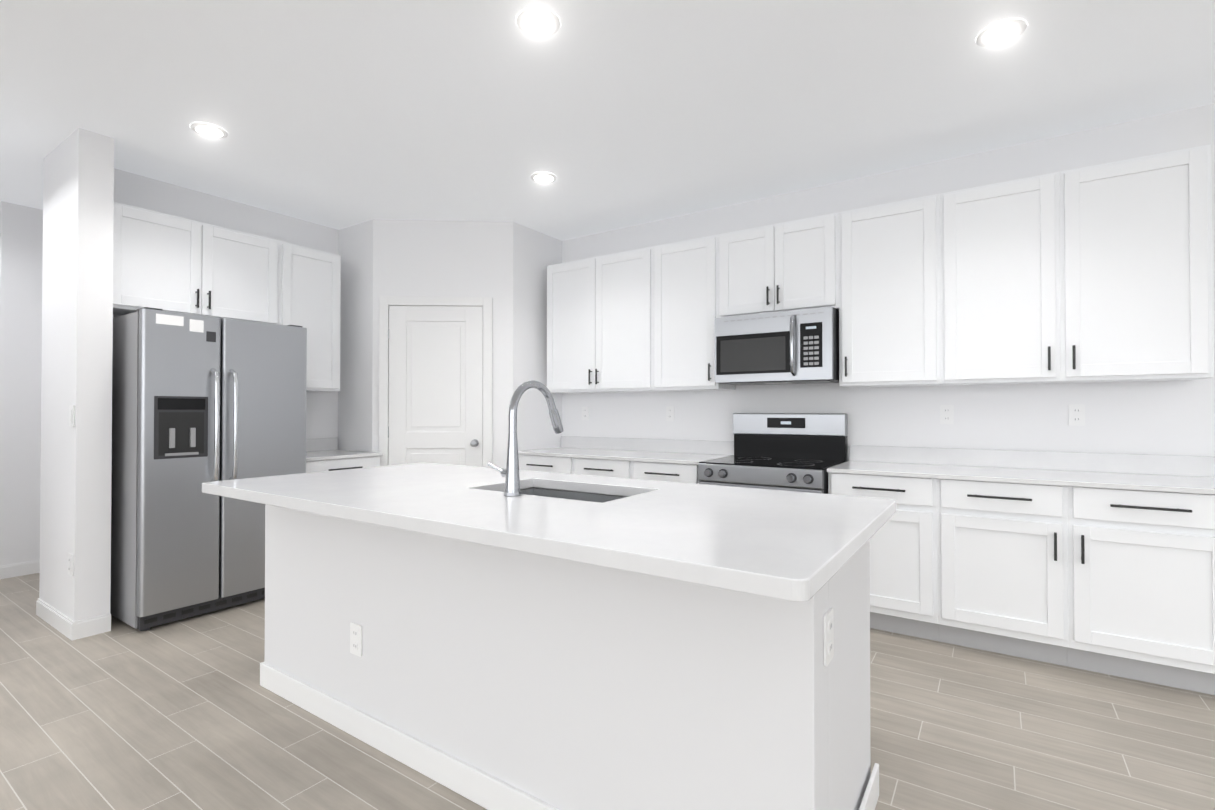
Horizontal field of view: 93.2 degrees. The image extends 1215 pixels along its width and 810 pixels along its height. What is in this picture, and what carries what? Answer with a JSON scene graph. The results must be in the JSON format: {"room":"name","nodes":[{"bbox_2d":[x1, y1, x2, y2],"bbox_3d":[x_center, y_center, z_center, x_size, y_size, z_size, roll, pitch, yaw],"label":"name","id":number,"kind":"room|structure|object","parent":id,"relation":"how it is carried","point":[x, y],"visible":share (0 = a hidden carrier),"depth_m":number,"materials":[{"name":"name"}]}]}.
{"room":"kitchen","nodes":[
{"label":"kitchen","id":0,"kind":"room"},
{"bbox_2d":[0,128,113,620],"bbox_3d":[-4.476,-0.107,4.495,4.300,2.740,0.525,0,-1,34],"label":"wall","id":1,"kind":"structure","parent":0,"point":[77,323],"depth_m":3.22,"materials":[{"name":"white paint"}]},
{"bbox_2d":[0,560,39,578],"bbox_3d":[-4.290,1.213,4.300,0.013,0.095,0.380,0,-1,34],"label":"baseboard","id":2,"kind":"structure","parent":1,"relation":"attached to","point":[19,569],"depth_m":4.23,"materials":[{"name":"white paint"}]},
{"bbox_2d":[36,598,74,640],"bbox_3d":[-3.121,1.203,3.243,0.693,0.095,0.013,0,-1,34],"label":"baseboard","id":3,"kind":"structure","parent":1,"relation":"attached to","point":[60,622],"depth_m":3.21,"materials":[{"name":"white paint"}]},
{"bbox_2d":[68,553,72,575],"bbox_3d":[-2.894,0.859,3.094,0.070,0.115,0.008,0,-1,34],"label":"electrical outlet","id":4,"kind":"object","parent":1,"relation":"attached to","point":[70,564],"visible":0.98,"depth_m":3.08,"materials":[{"name":"white plastic"}]},
{"bbox_2d":[69,405,74,426],"bbox_3d":[-2.894,0.059,3.101,0.070,0.115,0.009,0,-1,34],"label":"light switch","id":5,"kind":"object","parent":1,"relation":"attached to","point":[71,414],"visible":0.98,"depth_m":3.09,"materials":[{"name":"white plastic"}]},
{"bbox_2d":[74,613,110,639],"bbox_3d":[-2.794,1.202,3.120,0.013,0.095,0.150,0,-1,34],"label":"baseboard","id":6,"kind":"structure","parent":1,"relation":"attached to","point":[88,627],"depth_m":3.11,"materials":[{"name":"white paint"}]},
{"bbox_2d":[113,168,338,438],"bbox_3d":[-2.403,-0.105,4.723,0.120,2.740,2.925,0,-1,34],"label":"wall","id":7,"kind":"structure","parent":0,"point":[139,191],"depth_m":4.22,"materials":[{"name":"white paint"}]},
{"bbox_2d":[113,202,284,324],"bbox_3d":[-2.755,-0.874,3.801,0.330,0.620,0.980,0,-1,34],"label":"upper cabinet","id":8,"kind":"object","parent":7,"relation":"attached to","point":[167,262],"depth_m":3.67,"materials":[{"name":"white wood"}]},
{"bbox_2d":[285,242,340,391],"bbox_3d":[-2.371,-0.644,4.367,0.330,1.070,0.549,0,-1,34],"label":"upper cabinet","id":9,"kind":"object","parent":7,"relation":"attached to","point":[312,276],"depth_m":4.35,"materials":[{"name":"white wood"}]},
{"bbox_2d":[338,220,372,451],"bbox_3d":[-2.029,-0.105,4.740,0.480,2.740,0.120,0,-1,34],"label":"wall","id":10,"kind":"structure","parent":0,"point":[356,362],"depth_m":4.68,"materials":[{"name":"white paint"}]},
{"bbox_2d":[372,219,512,468],"bbox_3d":[-1.315,-0.106,4.647,1.106,2.740,0.120,0,-1,-3],"label":"wall","id":11,"kind":"structure","parent":0,"point":[431,258],"depth_m":4.60,"materials":[{"name":"white paint"}]},
{"bbox_2d":[379,296,492,467],"bbox_3d":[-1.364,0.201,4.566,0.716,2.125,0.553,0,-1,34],"label":"pantry door","id":12,"kind":"structure","parent":11,"relation":"in","point":[435,379],"depth_m":4.57,"materials":[{"name":"white paint"}]},
{"bbox_2d":[513,222,561,450],"bbox_3d":[-0.633,-0.103,4.913,0.120,2.740,0.630,0,-1,34],"label":"wall","id":13,"kind":"structure","parent":0,"point":[536,254],"depth_m":4.81,"materials":[{"name":"white paint"}]},
{"bbox_2d":[0,573,1214,809],"bbox_3d":[-0.926,1.230,-4.106,19.800,0.100,16.120,0,-1,34],"label":"floor","id":14,"kind":"structure","parent":0,"point":[190,713],"depth_m":2.17,"materials":[{"name":"beige tile"}]},
{"bbox_2d":[110,307,306,630],"bbox_3d":[-2.529,0.361,3.661,0.770,1.787,0.904,0,-1,34],"label":"refrigerator","id":15,"kind":"object","parent":14,"relation":"on","point":[198,401],"visible":0.85,"depth_m":3.33,"materials":[{"name":"grey metal"}]},
{"bbox_2d":[306,438,382,472],"bbox_3d":[-2.172,0.765,4.355,0.659,0.992,0.637,0,-1,34],"label":"base cabinet","id":16,"kind":"object","parent":14,"relation":"on","point":[324,454],"visible":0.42,"depth_m":4.30,"materials":[{"name":"white wood"}]},
{"bbox_2d":[518,456,561,472],"bbox_3d":[-0.298,0.831,4.680,0.674,0.868,0.620,0,-1,34],"label":"drawer","id":17,"kind":"object","parent":14,"relation":"on","point":[553,464],"depth_m":4.45,"materials":[{"name":"white wood"}]},
{"bbox_2d":[260,503,878,809],"bbox_3d":[-0.341,0.800,2.188,2.401,0.880,0.744,0,-1,34],"label":"kitchen island","id":18,"kind":"object","parent":14,"relation":"on","point":[649,645],"depth_m":1.64,"materials":[{"name":"white paint"}]},
{"bbox_2d":[350,622,361,656],"bbox_3d":[-0.945,0.880,2.156,0.070,0.115,0.008,0,-1,34],"label":"electrical outlet","id":19,"kind":"object","parent":18,"relation":"attached to","point":[355,639],"visible":1,"depth_m":2.15,"materials":[{"name":"white plastic"}]},
{"bbox_2d":[202,463,895,606],"bbox_3d":[-0.357,0.338,2.147,2.450,0.040,1.115,0,-1,34],"label":"island countertop","id":20,"kind":"structure","parent":18,"relation":"on","point":[780,546],"depth_m":1.61,"materials":[{"name":"white stone"}]},
{"bbox_2d":[487,380,562,495],"bbox_3d":[-0.294,0.113,2.137,0.134,0.407,0.305,0,-1,34],"label":"faucet","id":21,"kind":"object","parent":20,"relation":"on","point":[510,472],"visible":1,"depth_m":2.01,"materials":[{"name":"silver metal"}]},
{"bbox_2d":[520,488,624,502],"bbox_3d":[-0.172,0.474,2.187,0.654,0.223,0.404,0,-1,34],"label":"sink","id":22,"kind":"object","parent":20,"relation":"in","point":[590,497],"visible":0.02,"depth_m":2.41,"materials":[{"name":"silver metal"}]},
{"bbox_2d":[823,608,833,666],"bbox_3d":[0.509,0.532,1.319,0.008,0.115,0.070,0,-1,34],"label":"electrical outlet","id":23,"kind":"object","parent":18,"relation":"attached to","point":[828,630],"visible":1,"depth_m":1.30,"materials":[{"name":"white plastic"}]},
{"bbox_2d":[562,456,729,483],"bbox_3d":[0.309,0.827,4.270,1.109,0.868,0.620,0,-1,34],"label":"base cabinet","id":24,"kind":"object","parent":14,"relation":"on","point":[632,469],"depth_m":3.99,"materials":[{"name":"white wood"}]},
{"bbox_2d":[518,448,725,463],"bbox_3d":[0.091,0.381,4.412,1.625,0.022,0.636,0,-1,34],"label":"countertop","id":25,"kind":"structure","parent":24,"relation":"on","point":[574,453],"depth_m":4.28,"materials":[{"name":"white stone"}]},
{"bbox_2d":[698,413,847,493],"bbox_3d":[1.065,0.655,3.694,0.760,1.200,0.726,0,-1,34],"label":"range","id":26,"kind":"object","parent":14,"relation":"on","point":[799,452],"visible":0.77,"depth_m":3.78,"materials":[{"name":"grey metal"}]},
{"bbox_2d":[828,472,917,636],"bbox_3d":[1.679,0.818,3.344,0.620,0.868,0.620,0,-1,34],"label":"base cabinet","id":27,"kind":"object","parent":14,"relation":"on","point":[893,578],"depth_m":3.09,"materials":[{"name":"white wood"}]},
{"bbox_2d":[914,480,1209,693],"bbox_3d":[2.318,0.813,2.913,1.239,0.868,0.620,0,-1,34],"label":"base cabinet","id":28,"kind":"object","parent":14,"relation":"on","point":[1103,563],"depth_m":2.68,"materials":[{"name":"white wood"}]},
{"bbox_2d":[827,460,1214,495],"bbox_3d":[2.760,0.363,2.608,3.240,0.022,0.636,0,-1,34],"label":"countertop","id":29,"kind":"structure","parent":28,"relation":"on","point":[1128,481],"depth_m":2.89,"materials":[{"name":"white stone"}]},
{"bbox_2d":[1206,496,1214,694],"bbox_3d":[3.213,0.808,2.308,1.239,0.868,0.620,0,-1,34],"label":"base cabinet","id":30,"kind":"object","parent":14,"relation":"on","point":[1210,500],"depth_m":2.40,"materials":[{"name":"white wood"}]},
{"bbox_2d":[0,0,1214,240],"bbox_3d":[-1.726,-1.561,0.988,12.800,0.100,8.620,0,-1,34],"label":"ceiling","id":31,"kind":"structure","parent":0,"point":[608,114],"depth_m":2.75,"materials":[{"name":"white paint"}]},
{"bbox_2d":[190,122,227,137],"bbox_3d":[-2.159,-1.486,3.115,0.170,0.008,0.170,0,-1,34],"label":"recessed light","id":32,"kind":"object","parent":31,"relation":"in","point":[209,130],"visible":1,"depth_m":3.10,"materials":[{"name":"white paint"}]},
{"bbox_2d":[517,7,559,36],"bbox_3d":[-0.270,-1.494,2.249,0.170,0.008,0.170,0,-1,34],"label":"recessed light","id":33,"kind":"object","parent":31,"relation":"in","point":[537,22],"visible":1,"depth_m":2.24,"materials":[{"name":"white paint"}]},
{"bbox_2d":[531,172,556,182],"bbox_3d":[-0.416,-1.480,3.747,0.170,0.008,0.170,0,-1,34],"label":"recessed light","id":34,"kind":"object","parent":31,"relation":"in","point":[542,177],"visible":1,"depth_m":3.73,"materials":[{"name":"white paint"}]},
{"bbox_2d":[976,19,1026,46],"bbox_3d":[1.583,-1.494,2.312,0.170,0.008,0.170,0,-1,34],"label":"recessed light","id":35,"kind":"object","parent":31,"relation":"in","point":[1001,32],"visible":1,"depth_m":2.30,"materials":[{"name":"white paint"}]},
{"bbox_2d":[562,104,1214,460],"bbox_3d":[2.178,-0.117,3.465,9.120,2.740,0.120,0,-1,34],"label":"wall","id":36,"kind":"structure","parent":0,"point":[1161,417],"depth_m":3.46,"materials":[{"name":"white paint"}]},
{"bbox_2d":[582,407,588,419],"bbox_3d":[-0.195,0.072,4.989,0.070,0.115,0.008,0,-1,34],"label":"electrical outlet","id":37,"kind":"object","parent":36,"relation":"attached to","point":[585,413],"visible":1,"depth_m":4.98,"materials":[{"name":"white plastic"}]},
{"bbox_2d":[547,249,638,393],"bbox_3d":[0.028,-0.641,4.648,1.108,1.070,0.330,0,-1,34],"label":"upper cabinet","id":38,"kind":"object","parent":36,"relation":"attached to","point":[593,303],"depth_m":4.54,"materials":[{"name":"white wood"}]},
{"bbox_2d":[666,406,673,420],"bbox_3d":[0.493,0.068,4.524,0.070,0.115,0.008,0,-1,34],"label":"electrical outlet","id":39,"kind":"object","parent":36,"relation":"attached to","point":[669,413],"visible":1,"depth_m":4.52,"materials":[{"name":"white plastic"}]},
{"bbox_2d":[639,232,734,391],"bbox_3d":[0.635,-0.645,4.238,0.674,1.070,0.330,0,-1,34],"label":"upper cabinet","id":40,"kind":"object","parent":36,"relation":"attached to","point":[684,286],"depth_m":4.12,"materials":[{"name":"white wood"}]},
{"bbox_2d":[731,212,838,315],"bbox_3d":[1.176,-0.888,3.874,0.790,0.590,0.330,0,-1,34],"label":"upper cabinet","id":41,"kind":"object","parent":36,"relation":"attached to","point":[791,265],"depth_m":3.70,"materials":[{"name":"white wood"}]},
{"bbox_2d":[715,307,838,384],"bbox_3d":[1.135,-0.366,3.808,0.756,0.446,0.478,0,-1,34],"label":"microwave","id":42,"kind":"object","parent":41,"relation":"attached to","point":[792,347],"visible":1,"depth_m":3.64,"materials":[{"name":"grey metal"}]},
{"bbox_2d":[835,198,918,387],"bbox_3d":[1.727,-0.652,3.500,0.698,1.070,0.330,0,-1,34],"label":"upper cabinet","id":43,"kind":"object","parent":36,"relation":"attached to","point":[878,309],"depth_m":3.39,"materials":[{"name":"white wood"}]},
{"bbox_2d":[562,436,1214,475],"bbox_3d":[1.933,0.311,3.540,5.654,0.100,0.020,0,-1,34],"label":"backsplash","id":44,"kind":"structure","parent":36,"relation":"attached to","point":[985,458],"depth_m":3.34,"materials":[{"name":"white stone"}]},
{"bbox_2d":[940,405,953,423],"bbox_3d":[2.051,0.058,3.471,0.070,0.115,0.008,0,-1,34],"label":"electrical outlet","id":45,"kind":"object","parent":36,"relation":"attached to","point":[946,414],"visible":1,"depth_m":3.47,"materials":[{"name":"white plastic"}]},
{"bbox_2d":[919,144,1213,385],"bbox_3d":[2.366,-0.656,3.068,1.160,1.070,0.330,0,-1,34],"label":"upper cabinet","id":46,"kind":"object","parent":36,"relation":"attached to","point":[1097,273],"depth_m":2.89,"materials":[{"name":"white wood"}]},
{"bbox_2d":[1068,404,1084,425],"bbox_3d":[2.556,0.054,3.130,0.070,0.115,0.008,0,-1,34],"label":"electrical outlet","id":47,"kind":"object","parent":36,"relation":"attached to","point":[1076,414],"visible":1,"depth_m":3.13,"materials":[{"name":"white plastic"}]}
]}

